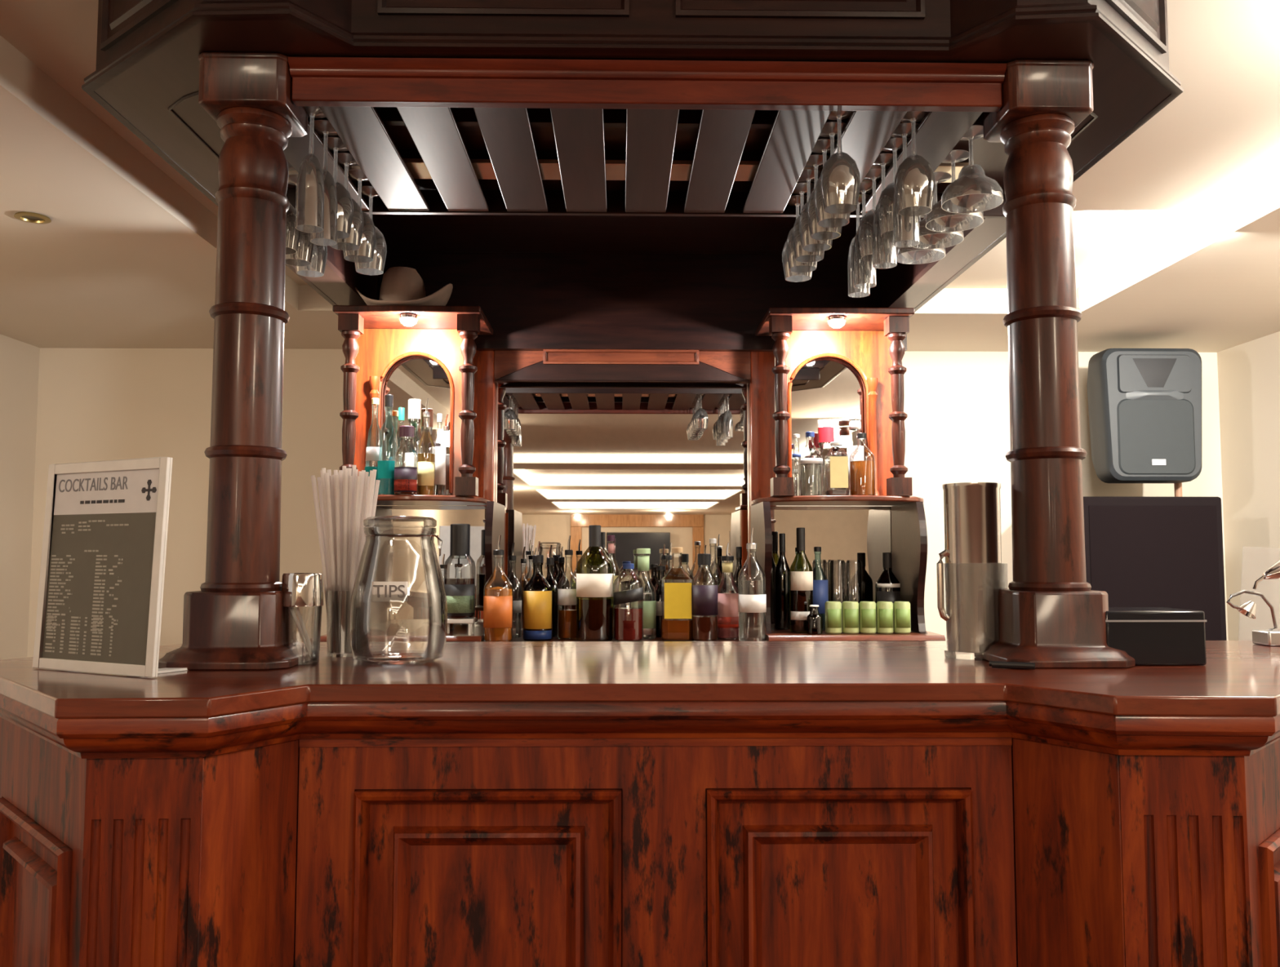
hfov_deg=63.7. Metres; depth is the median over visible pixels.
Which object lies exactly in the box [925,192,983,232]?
bowl
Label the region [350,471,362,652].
straw
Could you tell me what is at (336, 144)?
wine glass
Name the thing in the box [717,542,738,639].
liquor bottle
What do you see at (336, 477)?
straw
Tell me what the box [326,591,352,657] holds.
glass
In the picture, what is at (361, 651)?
jar
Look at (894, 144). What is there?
wine glass
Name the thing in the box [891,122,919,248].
champagne flute
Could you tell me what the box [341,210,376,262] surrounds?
bowl
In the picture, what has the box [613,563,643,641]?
liquor bottle
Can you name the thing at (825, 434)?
liquor bottle
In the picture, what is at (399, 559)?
mirror
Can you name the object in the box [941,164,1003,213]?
bowl
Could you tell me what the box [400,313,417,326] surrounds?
spotlight
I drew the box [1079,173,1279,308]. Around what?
light
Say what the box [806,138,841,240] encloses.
wine glass
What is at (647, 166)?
glass rack
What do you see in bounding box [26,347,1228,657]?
wall
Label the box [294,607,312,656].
stick
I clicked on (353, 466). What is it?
straw
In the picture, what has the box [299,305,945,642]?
bar
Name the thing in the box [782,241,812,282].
bowl
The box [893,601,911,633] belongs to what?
tin
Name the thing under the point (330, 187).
bowl
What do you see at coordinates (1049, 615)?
column
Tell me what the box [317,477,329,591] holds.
straw
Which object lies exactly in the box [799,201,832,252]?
bowl
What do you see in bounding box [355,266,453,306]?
cowboy hat
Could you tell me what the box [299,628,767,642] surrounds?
countertop
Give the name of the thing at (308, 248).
bowl
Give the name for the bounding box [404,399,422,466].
liquor bottle
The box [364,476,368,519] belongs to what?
straw
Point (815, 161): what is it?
wine glass
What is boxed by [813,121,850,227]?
wine glass
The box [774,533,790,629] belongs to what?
liquor bottle
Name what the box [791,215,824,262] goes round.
bowl
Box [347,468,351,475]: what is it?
straw
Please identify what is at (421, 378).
mirror
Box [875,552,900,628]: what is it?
liquor bottle
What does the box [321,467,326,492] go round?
straw
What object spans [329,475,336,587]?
straw
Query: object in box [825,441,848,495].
liquor bottle
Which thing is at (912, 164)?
bowl
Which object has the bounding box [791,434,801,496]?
liquor bottle
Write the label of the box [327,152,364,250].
wine glass
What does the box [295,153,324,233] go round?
bowl
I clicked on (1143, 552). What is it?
monitor
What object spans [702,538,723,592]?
liquor bottle
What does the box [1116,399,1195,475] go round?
grille
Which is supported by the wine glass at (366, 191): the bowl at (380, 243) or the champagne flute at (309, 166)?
the bowl at (380, 243)
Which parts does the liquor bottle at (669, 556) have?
pour spout, glass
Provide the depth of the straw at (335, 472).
1.95 m
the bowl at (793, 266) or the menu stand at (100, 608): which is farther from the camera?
the bowl at (793, 266)
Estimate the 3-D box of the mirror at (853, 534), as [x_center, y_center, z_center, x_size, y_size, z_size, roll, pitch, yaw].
[0.646,0.298,3.609,0.516,0.437,0.006,0,-4,-1]
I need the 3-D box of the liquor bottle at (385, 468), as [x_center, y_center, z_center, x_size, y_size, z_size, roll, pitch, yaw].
[-0.817,-0.124,3.341,0.071,0.329,0.071,0,-4,-1]
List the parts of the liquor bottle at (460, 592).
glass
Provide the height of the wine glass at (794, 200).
0.185 m
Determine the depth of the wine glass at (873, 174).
2.20 m
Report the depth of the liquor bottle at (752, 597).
3.17 m
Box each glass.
[285,160,300,254]
[285,173,314,266]
[293,188,327,277]
[318,137,353,239]
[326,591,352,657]
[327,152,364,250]
[341,168,376,262]
[354,186,386,275]
[782,195,812,282]
[786,182,817,272]
[791,168,824,262]
[799,154,832,252]
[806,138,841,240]
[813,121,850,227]
[820,111,860,214]
[857,167,888,262]
[876,137,911,239]
[894,111,934,216]
[896,191,946,264]
[908,171,964,248]
[925,149,983,232]
[941,124,1003,213]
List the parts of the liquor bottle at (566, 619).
pour spout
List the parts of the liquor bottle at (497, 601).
pour spout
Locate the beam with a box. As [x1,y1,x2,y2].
[288,57,1006,111]
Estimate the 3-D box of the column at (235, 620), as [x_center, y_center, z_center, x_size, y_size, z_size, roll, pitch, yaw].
[-0.686,-0.213,1.806,0.216,1.045,0.216,0,-4,-1]
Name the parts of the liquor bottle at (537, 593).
pour spout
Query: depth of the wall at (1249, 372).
4.83 m
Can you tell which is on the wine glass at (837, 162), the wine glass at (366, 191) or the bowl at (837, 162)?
the bowl at (837, 162)
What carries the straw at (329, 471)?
in the glass at (330, 622)
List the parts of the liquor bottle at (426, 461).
pour spout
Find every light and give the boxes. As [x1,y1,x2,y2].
[13,212,51,223]
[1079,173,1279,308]
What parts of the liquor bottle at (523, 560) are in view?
pour spout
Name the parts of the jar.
glass lid, clamp lever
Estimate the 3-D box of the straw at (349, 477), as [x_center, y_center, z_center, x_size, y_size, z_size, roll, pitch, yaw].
[-0.538,0.147,1.895,0.007,0.323,0.022,2,-4,-26]
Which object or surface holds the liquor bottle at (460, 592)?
on the display stand at (469, 621)
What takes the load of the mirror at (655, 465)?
on the bar
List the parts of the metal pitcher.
handle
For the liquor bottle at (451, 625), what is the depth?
3.40 m
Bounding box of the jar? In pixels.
[349,515,447,664]
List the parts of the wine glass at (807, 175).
stem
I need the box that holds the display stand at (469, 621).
[447,617,476,635]
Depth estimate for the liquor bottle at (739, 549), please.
3.41 m
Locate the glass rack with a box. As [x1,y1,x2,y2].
[283,106,1005,218]
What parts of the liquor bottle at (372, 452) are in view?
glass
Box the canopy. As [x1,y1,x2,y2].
[81,0,1182,351]
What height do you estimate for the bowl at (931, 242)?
0.076 m
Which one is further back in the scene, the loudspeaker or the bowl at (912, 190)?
the loudspeaker
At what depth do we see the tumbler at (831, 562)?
3.44 m
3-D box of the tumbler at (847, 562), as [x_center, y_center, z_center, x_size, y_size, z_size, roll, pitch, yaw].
[0.716,0.371,3.447,0.054,0.229,0.054,0,-4,-1]
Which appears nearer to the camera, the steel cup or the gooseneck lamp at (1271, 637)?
the steel cup
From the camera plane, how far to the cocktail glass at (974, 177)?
1.98 m
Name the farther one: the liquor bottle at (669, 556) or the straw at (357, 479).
the liquor bottle at (669, 556)
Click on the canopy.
(540, 282)
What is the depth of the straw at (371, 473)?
1.90 m
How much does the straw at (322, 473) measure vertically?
0.334 m
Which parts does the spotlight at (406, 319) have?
bulb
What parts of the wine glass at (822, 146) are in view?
stem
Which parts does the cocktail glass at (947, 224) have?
stem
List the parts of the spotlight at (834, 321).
bulb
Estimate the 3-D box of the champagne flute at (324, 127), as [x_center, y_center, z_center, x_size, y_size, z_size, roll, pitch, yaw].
[-0.604,-0.573,1.973,0.069,0.225,0.069,0,-4,-6]
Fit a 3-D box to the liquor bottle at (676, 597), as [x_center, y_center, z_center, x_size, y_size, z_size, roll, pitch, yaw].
[0.117,0.348,3.256,0.099,0.292,0.100,0,-4,-1]
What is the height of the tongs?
0.010 m
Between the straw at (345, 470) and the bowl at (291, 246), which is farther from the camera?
the bowl at (291, 246)
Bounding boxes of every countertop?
[0,640,1279,719]
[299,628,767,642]
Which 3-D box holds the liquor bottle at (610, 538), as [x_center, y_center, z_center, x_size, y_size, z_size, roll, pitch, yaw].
[-0.096,0.337,3.404,0.065,0.333,0.066,0,-4,-1]
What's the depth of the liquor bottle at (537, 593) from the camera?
3.22 m
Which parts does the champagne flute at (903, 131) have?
stem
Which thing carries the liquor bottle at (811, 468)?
on the bar
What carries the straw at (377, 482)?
in the glass at (330, 622)
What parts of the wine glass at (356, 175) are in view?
stem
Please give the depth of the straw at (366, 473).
1.91 m
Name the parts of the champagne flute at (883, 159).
stem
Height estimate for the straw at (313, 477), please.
0.325 m
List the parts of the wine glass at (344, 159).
stem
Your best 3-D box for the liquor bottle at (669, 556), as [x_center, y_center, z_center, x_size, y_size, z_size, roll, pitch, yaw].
[0.102,0.355,3.486,0.051,0.310,0.051,0,-4,-1]
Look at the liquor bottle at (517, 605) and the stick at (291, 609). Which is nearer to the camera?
the stick at (291, 609)
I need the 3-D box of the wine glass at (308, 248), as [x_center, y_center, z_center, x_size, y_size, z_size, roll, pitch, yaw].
[-0.749,-0.574,2.251,0.073,0.185,0.073,-4,-5,43]
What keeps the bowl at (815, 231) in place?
on the wine glass at (822, 146)
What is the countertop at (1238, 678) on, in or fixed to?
on the bar counter at (800, 833)
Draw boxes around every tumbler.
[829,560,845,602]
[845,560,862,629]
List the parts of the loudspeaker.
horn frame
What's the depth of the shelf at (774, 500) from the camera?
3.33 m
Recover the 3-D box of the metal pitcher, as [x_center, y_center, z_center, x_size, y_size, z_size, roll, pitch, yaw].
[0.613,0.159,1.886,0.113,0.315,0.112,-3,-5,36]
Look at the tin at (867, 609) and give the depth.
3.24 m
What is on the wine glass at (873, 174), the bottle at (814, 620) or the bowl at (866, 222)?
the bowl at (866, 222)
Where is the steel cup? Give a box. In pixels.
[281,573,323,607]
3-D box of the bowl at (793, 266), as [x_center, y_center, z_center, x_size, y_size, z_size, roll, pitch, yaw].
[0.363,-0.531,2.299,0.073,0.107,0.073,2,-5,-32]
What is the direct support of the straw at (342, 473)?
in the glass at (330, 622)
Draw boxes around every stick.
[289,607,311,658]
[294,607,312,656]
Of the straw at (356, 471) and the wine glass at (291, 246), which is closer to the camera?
the straw at (356, 471)
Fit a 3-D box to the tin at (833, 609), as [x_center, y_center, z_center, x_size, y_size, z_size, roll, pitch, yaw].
[0.612,0.424,3.261,0.052,0.099,0.052,0,-4,-1]
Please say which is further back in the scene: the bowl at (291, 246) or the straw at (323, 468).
the bowl at (291, 246)
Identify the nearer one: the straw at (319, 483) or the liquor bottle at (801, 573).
the straw at (319, 483)
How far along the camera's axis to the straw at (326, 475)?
1.88 m
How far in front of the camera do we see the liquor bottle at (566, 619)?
3.29 m
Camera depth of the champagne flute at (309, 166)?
1.88 m
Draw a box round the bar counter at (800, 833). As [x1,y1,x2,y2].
[0,693,1279,966]
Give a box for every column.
[158,52,310,670]
[973,59,1134,668]
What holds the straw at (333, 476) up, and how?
in the glass at (330, 622)
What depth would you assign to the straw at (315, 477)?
1.93 m
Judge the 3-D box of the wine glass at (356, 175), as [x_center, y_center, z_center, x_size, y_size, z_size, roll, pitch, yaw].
[-0.606,-0.576,2.224,0.073,0.185,0.073,1,-4,-8]
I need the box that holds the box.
[1105,607,1206,665]
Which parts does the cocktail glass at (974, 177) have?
stem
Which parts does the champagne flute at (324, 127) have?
stem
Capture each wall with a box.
[0,333,39,660]
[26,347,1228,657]
[1217,331,1279,640]
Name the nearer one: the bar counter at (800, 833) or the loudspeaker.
the bar counter at (800, 833)
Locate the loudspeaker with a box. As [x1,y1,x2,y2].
[1086,348,1201,497]
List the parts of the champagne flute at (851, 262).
stem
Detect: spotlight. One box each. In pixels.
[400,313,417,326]
[827,315,845,328]
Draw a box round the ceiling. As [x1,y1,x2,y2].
[0,0,1279,352]
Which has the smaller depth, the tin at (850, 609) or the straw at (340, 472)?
the straw at (340, 472)
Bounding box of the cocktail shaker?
[281,573,323,665]
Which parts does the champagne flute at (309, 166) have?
stem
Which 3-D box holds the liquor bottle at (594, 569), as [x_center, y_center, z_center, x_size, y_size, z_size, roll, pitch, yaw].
[-0.142,0.312,3.244,0.117,0.361,0.118,0,-4,-1]
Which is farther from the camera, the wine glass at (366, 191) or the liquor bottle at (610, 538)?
the liquor bottle at (610, 538)
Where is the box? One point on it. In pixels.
(1151, 636)
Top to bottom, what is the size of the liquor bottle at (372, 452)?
0.327 m
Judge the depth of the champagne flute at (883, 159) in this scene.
2.12 m
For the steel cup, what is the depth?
1.75 m
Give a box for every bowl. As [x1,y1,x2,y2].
[285,203,300,254]
[285,217,314,266]
[293,232,327,277]
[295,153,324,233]
[310,169,337,245]
[318,181,353,239]
[327,197,364,250]
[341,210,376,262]
[354,226,386,275]
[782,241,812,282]
[786,228,817,272]
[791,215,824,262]
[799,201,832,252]
[806,186,841,240]
[813,170,850,227]
[820,151,860,214]
[848,237,870,297]
[853,227,876,288]
[857,208,888,262]
[871,203,897,269]
[876,182,911,239]
[893,174,919,248]
[894,154,934,216]
[896,231,946,264]
[908,213,964,248]
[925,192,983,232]
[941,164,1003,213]
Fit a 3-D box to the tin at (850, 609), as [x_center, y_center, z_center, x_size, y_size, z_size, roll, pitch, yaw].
[0.667,0.424,3.262,0.052,0.099,0.052,0,-4,-1]
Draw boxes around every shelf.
[372,494,489,505]
[751,495,923,506]
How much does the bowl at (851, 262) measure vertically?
0.140 m
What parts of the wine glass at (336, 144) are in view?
stem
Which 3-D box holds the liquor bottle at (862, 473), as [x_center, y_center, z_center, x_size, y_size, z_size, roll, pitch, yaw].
[0.726,-0.061,3.367,0.083,0.207,0.083,0,-4,-1]
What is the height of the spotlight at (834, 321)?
0.036 m
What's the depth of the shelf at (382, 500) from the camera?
3.32 m
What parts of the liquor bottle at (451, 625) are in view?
pour spout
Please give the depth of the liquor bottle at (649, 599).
3.29 m
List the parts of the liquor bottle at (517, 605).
pour spout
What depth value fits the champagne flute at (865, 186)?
2.28 m
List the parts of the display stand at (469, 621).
leg, leg, leg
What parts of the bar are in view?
turned post, slim post, turned post, arch moulding, turned post, slim post, turned post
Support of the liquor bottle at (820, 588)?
on the bar
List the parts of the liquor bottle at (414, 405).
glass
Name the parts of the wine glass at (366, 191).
stem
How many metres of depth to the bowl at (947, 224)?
2.20 m
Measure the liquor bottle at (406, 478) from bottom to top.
0.221 m
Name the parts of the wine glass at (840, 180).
stem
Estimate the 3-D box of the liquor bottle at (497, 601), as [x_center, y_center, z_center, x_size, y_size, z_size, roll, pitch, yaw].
[-0.439,0.325,3.192,0.090,0.330,0.091,0,-4,-1]
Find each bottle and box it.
[364,398,382,493]
[377,394,397,495]
[392,407,408,461]
[394,426,417,494]
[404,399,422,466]
[416,398,435,495]
[431,413,446,495]
[440,554,453,630]
[444,524,475,618]
[483,535,512,641]
[502,542,522,637]
[515,546,528,635]
[522,541,552,641]
[545,545,558,636]
[557,535,576,639]
[575,524,613,641]
[607,535,621,608]
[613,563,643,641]
[631,548,656,639]
[649,565,665,637]
[661,547,693,641]
[666,542,675,582]
[691,553,718,641]
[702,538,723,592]
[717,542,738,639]
[731,546,746,592]
[737,527,766,641]
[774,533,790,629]
[789,528,813,632]
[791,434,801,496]
[798,431,822,496]
[806,604,822,634]
[812,546,828,630]
[817,426,835,490]
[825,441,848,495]
[846,413,863,495]
[848,432,875,495]
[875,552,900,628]
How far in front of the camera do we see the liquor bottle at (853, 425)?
3.49 m
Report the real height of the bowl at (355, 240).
0.107 m
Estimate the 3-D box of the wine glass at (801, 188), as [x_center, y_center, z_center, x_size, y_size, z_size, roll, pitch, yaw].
[0.363,-0.570,2.302,0.073,0.185,0.073,2,-5,-32]
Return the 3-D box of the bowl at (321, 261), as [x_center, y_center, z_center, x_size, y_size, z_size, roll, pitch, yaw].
[-0.748,-0.529,2.338,0.073,0.107,0.073,0,-4,6]
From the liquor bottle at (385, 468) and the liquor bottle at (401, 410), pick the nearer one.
the liquor bottle at (385, 468)
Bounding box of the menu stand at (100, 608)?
[32,457,187,677]
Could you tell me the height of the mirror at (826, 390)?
0.586 m
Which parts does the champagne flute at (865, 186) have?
stem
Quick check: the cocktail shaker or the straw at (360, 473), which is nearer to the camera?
the cocktail shaker
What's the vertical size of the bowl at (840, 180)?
0.107 m
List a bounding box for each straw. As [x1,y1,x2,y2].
[311,475,328,617]
[315,477,325,559]
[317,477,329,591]
[320,470,334,652]
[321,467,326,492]
[324,472,338,653]
[327,469,331,489]
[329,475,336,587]
[332,475,337,625]
[333,470,337,475]
[334,475,342,652]
[338,470,342,592]
[341,468,347,653]
[341,472,343,598]
[345,475,351,652]
[346,475,360,653]
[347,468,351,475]
[348,469,358,595]
[350,465,355,540]
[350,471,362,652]
[355,471,368,578]
[356,470,365,555]
[360,470,373,558]
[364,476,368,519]
[368,469,376,516]
[371,480,379,516]
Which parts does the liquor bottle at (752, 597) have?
pour spout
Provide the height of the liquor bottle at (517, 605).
0.309 m
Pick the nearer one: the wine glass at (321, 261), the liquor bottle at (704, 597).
the wine glass at (321, 261)
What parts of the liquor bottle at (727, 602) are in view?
pour spout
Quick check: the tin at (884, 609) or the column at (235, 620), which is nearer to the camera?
the column at (235, 620)
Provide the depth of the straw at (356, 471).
1.91 m
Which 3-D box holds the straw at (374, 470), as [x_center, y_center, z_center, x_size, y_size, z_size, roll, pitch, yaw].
[-0.513,0.142,1.919,0.038,0.338,0.007,0,-4,-6]
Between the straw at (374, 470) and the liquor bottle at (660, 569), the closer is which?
the straw at (374, 470)
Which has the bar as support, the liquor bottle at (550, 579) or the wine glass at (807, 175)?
the liquor bottle at (550, 579)
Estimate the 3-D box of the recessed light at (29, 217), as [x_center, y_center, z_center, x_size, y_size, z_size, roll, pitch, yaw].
[-1.802,-0.787,3.057,0.096,0.007,0.096,0,-4,-1]
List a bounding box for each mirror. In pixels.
[368,506,486,626]
[380,355,473,495]
[494,381,750,628]
[750,506,892,626]
[791,356,866,496]
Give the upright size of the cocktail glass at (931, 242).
0.142 m
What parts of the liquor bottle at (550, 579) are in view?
pour spout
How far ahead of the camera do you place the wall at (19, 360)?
4.80 m
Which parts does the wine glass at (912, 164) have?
stem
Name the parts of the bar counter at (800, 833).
raised panel, frame, raised panel, edge moulding, frame, raised panel, frame, raised panel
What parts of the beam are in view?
moulding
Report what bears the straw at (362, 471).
in the glass at (330, 622)
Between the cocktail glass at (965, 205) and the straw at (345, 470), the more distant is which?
the cocktail glass at (965, 205)
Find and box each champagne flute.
[295,106,325,233]
[309,120,337,245]
[848,194,870,297]
[853,181,877,288]
[871,153,897,269]
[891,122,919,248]
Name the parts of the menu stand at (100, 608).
heading panel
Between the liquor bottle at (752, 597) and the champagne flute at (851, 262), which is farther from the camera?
the liquor bottle at (752, 597)
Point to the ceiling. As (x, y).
(126, 257)
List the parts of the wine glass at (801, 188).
stem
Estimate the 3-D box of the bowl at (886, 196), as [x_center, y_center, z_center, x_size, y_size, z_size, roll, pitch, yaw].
[0.510,-0.548,2.053,0.073,0.107,0.073,2,-4,-23]
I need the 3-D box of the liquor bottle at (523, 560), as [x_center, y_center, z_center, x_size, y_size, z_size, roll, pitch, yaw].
[-0.396,0.362,3.497,0.051,0.296,0.051,0,-4,-1]
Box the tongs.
[989,661,1035,669]
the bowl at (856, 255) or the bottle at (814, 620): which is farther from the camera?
the bottle at (814, 620)
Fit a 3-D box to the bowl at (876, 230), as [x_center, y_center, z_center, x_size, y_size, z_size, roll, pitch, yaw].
[0.505,-0.519,2.131,0.049,0.140,0.049,-3,-5,37]
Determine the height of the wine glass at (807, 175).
0.185 m
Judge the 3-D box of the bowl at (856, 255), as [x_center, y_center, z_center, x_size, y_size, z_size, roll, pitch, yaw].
[0.499,-0.508,2.290,0.049,0.140,0.049,1,-4,-16]
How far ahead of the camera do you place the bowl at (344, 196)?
2.04 m
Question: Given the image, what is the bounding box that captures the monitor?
[1083,497,1226,640]
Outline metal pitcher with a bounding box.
[936,482,1002,660]
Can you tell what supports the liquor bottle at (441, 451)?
on the bar
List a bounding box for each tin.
[824,601,841,633]
[841,601,858,633]
[858,601,876,633]
[875,601,893,633]
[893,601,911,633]
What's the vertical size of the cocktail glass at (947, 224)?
0.142 m
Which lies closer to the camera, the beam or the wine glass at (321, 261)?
the beam
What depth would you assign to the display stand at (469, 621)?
3.17 m
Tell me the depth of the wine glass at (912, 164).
1.90 m
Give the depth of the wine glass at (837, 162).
1.88 m
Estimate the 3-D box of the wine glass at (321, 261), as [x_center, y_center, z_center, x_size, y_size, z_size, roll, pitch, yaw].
[-0.748,-0.568,2.341,0.073,0.185,0.073,-2,-4,21]
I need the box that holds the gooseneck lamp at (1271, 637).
[1226,560,1279,646]
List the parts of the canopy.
fascia panel, fascia panel, fascia panel, fascia panel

